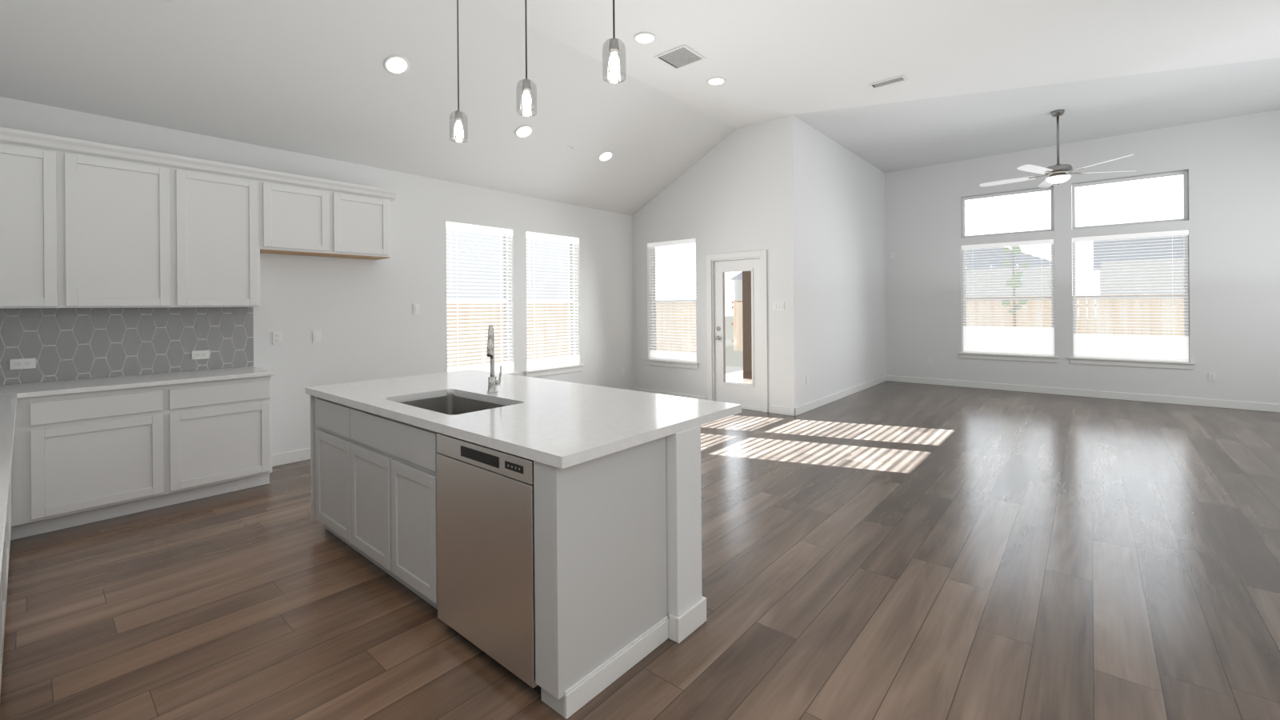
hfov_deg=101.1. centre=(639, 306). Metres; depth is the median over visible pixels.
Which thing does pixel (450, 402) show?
sink
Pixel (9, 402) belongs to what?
countertop
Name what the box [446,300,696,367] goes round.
fence
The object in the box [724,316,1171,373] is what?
ground
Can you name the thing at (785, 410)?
baseboard
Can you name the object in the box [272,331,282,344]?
outlet
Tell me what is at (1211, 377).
electrical outlet
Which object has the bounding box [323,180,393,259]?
upper cabinet
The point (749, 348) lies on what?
patio post
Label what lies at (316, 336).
outlet box
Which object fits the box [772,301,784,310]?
light switch
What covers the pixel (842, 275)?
wall
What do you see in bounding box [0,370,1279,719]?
floor
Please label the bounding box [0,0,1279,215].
ceiling
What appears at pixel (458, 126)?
pendant light
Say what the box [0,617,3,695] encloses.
base cabinet
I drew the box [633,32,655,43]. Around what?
recessed light
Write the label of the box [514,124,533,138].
recessed light
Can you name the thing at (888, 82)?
ceiling vent
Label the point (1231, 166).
wall
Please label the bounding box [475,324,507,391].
faucet
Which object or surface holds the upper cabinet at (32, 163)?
attached to the wall at (363, 319)
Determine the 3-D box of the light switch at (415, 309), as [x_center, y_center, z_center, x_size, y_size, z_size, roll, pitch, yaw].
[-2.433,0.030,5.728,0.010,0.115,0.070,0,0,41]
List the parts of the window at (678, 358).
sill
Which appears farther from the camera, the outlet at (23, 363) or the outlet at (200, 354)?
the outlet at (200, 354)
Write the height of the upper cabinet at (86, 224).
1.145 m
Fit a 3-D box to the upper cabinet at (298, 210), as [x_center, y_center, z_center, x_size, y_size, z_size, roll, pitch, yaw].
[-3.112,-0.810,4.698,0.328,0.660,0.540,0,0,41]
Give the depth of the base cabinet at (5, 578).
2.30 m
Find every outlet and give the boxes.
[9,357,35,369]
[192,350,209,359]
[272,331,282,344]
[620,367,623,374]
[805,376,808,384]
[927,357,931,363]
[1208,372,1215,381]
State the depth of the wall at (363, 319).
5.51 m
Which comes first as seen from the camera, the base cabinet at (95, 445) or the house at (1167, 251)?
the base cabinet at (95, 445)
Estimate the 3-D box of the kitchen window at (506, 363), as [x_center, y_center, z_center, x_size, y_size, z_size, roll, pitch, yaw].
[-1.950,-0.018,6.393,0.196,1.907,1.010,0,0,41]
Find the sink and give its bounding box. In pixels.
[398,392,503,414]
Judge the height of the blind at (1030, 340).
1.808 m
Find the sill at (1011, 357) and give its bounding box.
[958,352,1058,362]
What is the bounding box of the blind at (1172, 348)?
[1072,229,1189,362]
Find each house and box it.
[728,271,742,300]
[965,247,1051,327]
[1092,235,1183,328]
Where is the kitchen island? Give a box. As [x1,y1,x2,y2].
[305,392,708,719]
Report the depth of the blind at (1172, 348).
7.57 m
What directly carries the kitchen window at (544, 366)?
in the wall at (363, 319)
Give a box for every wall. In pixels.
[0,96,633,455]
[632,114,799,412]
[797,118,886,405]
[884,109,1279,403]
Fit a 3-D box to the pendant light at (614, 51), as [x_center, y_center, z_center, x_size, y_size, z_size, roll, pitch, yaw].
[-0.123,-1.728,2.403,0.124,1.379,0.124,0,0,41]
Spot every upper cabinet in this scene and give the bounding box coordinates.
[0,127,63,308]
[64,136,175,307]
[176,155,262,307]
[262,168,332,256]
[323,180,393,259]
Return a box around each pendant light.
[449,0,467,142]
[516,0,536,116]
[602,0,625,83]
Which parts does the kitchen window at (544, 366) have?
sill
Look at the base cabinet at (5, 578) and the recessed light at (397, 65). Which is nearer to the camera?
the base cabinet at (5, 578)
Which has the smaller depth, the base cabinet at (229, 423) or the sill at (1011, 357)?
the base cabinet at (229, 423)
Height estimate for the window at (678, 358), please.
1.907 m
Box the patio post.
[742,271,751,379]
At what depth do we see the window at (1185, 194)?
7.59 m
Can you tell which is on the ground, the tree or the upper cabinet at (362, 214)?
the tree
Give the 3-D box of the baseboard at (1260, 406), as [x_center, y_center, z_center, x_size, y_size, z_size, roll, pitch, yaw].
[6.735,1.302,7.819,5.750,0.105,0.014,0,0,41]
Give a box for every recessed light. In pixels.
[166,0,183,1]
[383,55,409,75]
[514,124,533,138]
[598,151,613,161]
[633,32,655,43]
[706,76,725,85]
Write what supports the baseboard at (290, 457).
attached to the wall at (363, 319)
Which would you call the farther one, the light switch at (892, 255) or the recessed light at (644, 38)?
the light switch at (892, 255)
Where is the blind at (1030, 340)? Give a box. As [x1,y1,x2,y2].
[961,239,1054,355]
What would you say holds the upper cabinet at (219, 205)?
attached to the wall at (363, 319)
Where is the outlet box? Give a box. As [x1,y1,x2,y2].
[312,330,320,342]
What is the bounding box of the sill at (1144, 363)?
[1068,356,1195,369]
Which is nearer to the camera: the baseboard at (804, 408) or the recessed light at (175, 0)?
the recessed light at (175, 0)
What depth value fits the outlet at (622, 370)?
8.24 m
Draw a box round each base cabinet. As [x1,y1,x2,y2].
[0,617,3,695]
[3,534,9,645]
[9,492,12,518]
[9,518,12,545]
[12,448,15,539]
[16,380,185,539]
[185,374,274,501]
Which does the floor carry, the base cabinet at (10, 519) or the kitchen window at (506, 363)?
the base cabinet at (10, 519)
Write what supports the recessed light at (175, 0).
in the ceiling
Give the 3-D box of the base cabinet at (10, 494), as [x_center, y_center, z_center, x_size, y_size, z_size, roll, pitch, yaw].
[-3.253,0.995,2.305,0.908,0.884,0.618,0,0,41]
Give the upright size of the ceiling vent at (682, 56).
0.009 m
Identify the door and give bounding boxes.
[706,249,767,412]
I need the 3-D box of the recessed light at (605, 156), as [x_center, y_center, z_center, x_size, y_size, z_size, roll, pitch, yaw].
[-0.435,-1.904,6.690,0.185,0.096,0.206,0,0,41]
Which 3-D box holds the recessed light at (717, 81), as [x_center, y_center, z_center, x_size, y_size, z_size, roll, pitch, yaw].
[0.823,-2.422,5.676,0.206,0.008,0.206,0,0,41]
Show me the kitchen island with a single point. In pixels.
(542, 538)
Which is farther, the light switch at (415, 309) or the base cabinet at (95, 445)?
the light switch at (415, 309)
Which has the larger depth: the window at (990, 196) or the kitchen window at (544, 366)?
the window at (990, 196)
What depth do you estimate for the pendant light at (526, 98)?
2.81 m
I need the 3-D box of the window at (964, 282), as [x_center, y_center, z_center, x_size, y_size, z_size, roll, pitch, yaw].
[5.998,-0.119,8.610,1.234,1.834,0.068,0,0,41]
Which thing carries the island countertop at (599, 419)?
on the kitchen island
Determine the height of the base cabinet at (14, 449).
0.884 m
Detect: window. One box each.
[446,221,519,375]
[524,232,584,377]
[644,238,699,368]
[961,186,1054,237]
[962,239,1055,355]
[1072,170,1187,229]
[1072,234,1189,361]
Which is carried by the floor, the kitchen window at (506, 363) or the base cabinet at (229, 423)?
the base cabinet at (229, 423)
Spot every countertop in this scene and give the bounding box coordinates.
[0,364,274,396]
[0,393,19,617]
[305,369,741,465]
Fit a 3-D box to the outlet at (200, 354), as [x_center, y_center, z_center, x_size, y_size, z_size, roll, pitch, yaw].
[-3.614,0.400,4.333,0.008,0.070,0.115,0,0,41]
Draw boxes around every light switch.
[412,304,419,314]
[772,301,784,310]
[890,252,895,258]
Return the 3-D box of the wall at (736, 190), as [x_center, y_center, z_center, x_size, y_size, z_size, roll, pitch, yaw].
[0.969,-0.523,7.630,2.716,3.850,0.160,0,0,41]
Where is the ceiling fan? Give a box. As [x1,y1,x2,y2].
[979,109,1136,187]
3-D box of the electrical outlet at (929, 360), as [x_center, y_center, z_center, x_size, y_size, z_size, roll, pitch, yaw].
[5.081,0.958,9.235,0.070,0.115,0.008,0,0,41]
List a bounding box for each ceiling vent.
[654,44,705,70]
[868,75,907,89]
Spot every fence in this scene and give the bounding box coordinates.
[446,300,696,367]
[731,294,1183,359]
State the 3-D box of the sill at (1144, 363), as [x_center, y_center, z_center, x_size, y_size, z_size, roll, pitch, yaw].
[7.043,0.816,7.592,1.330,0.092,0.126,0,0,41]
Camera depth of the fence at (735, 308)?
11.45 m
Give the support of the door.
attached to the wall at (736, 190)
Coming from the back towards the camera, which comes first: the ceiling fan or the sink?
the ceiling fan
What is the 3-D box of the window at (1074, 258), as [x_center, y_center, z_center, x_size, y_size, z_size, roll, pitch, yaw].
[7.100,-0.128,7.667,1.234,1.834,0.068,0,0,41]
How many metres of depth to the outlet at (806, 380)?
6.96 m
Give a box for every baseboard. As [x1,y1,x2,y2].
[272,388,633,467]
[633,388,795,415]
[794,375,887,415]
[887,375,1279,412]
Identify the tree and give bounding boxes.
[1001,245,1028,326]
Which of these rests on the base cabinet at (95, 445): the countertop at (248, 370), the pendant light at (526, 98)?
the countertop at (248, 370)
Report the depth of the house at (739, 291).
46.45 m

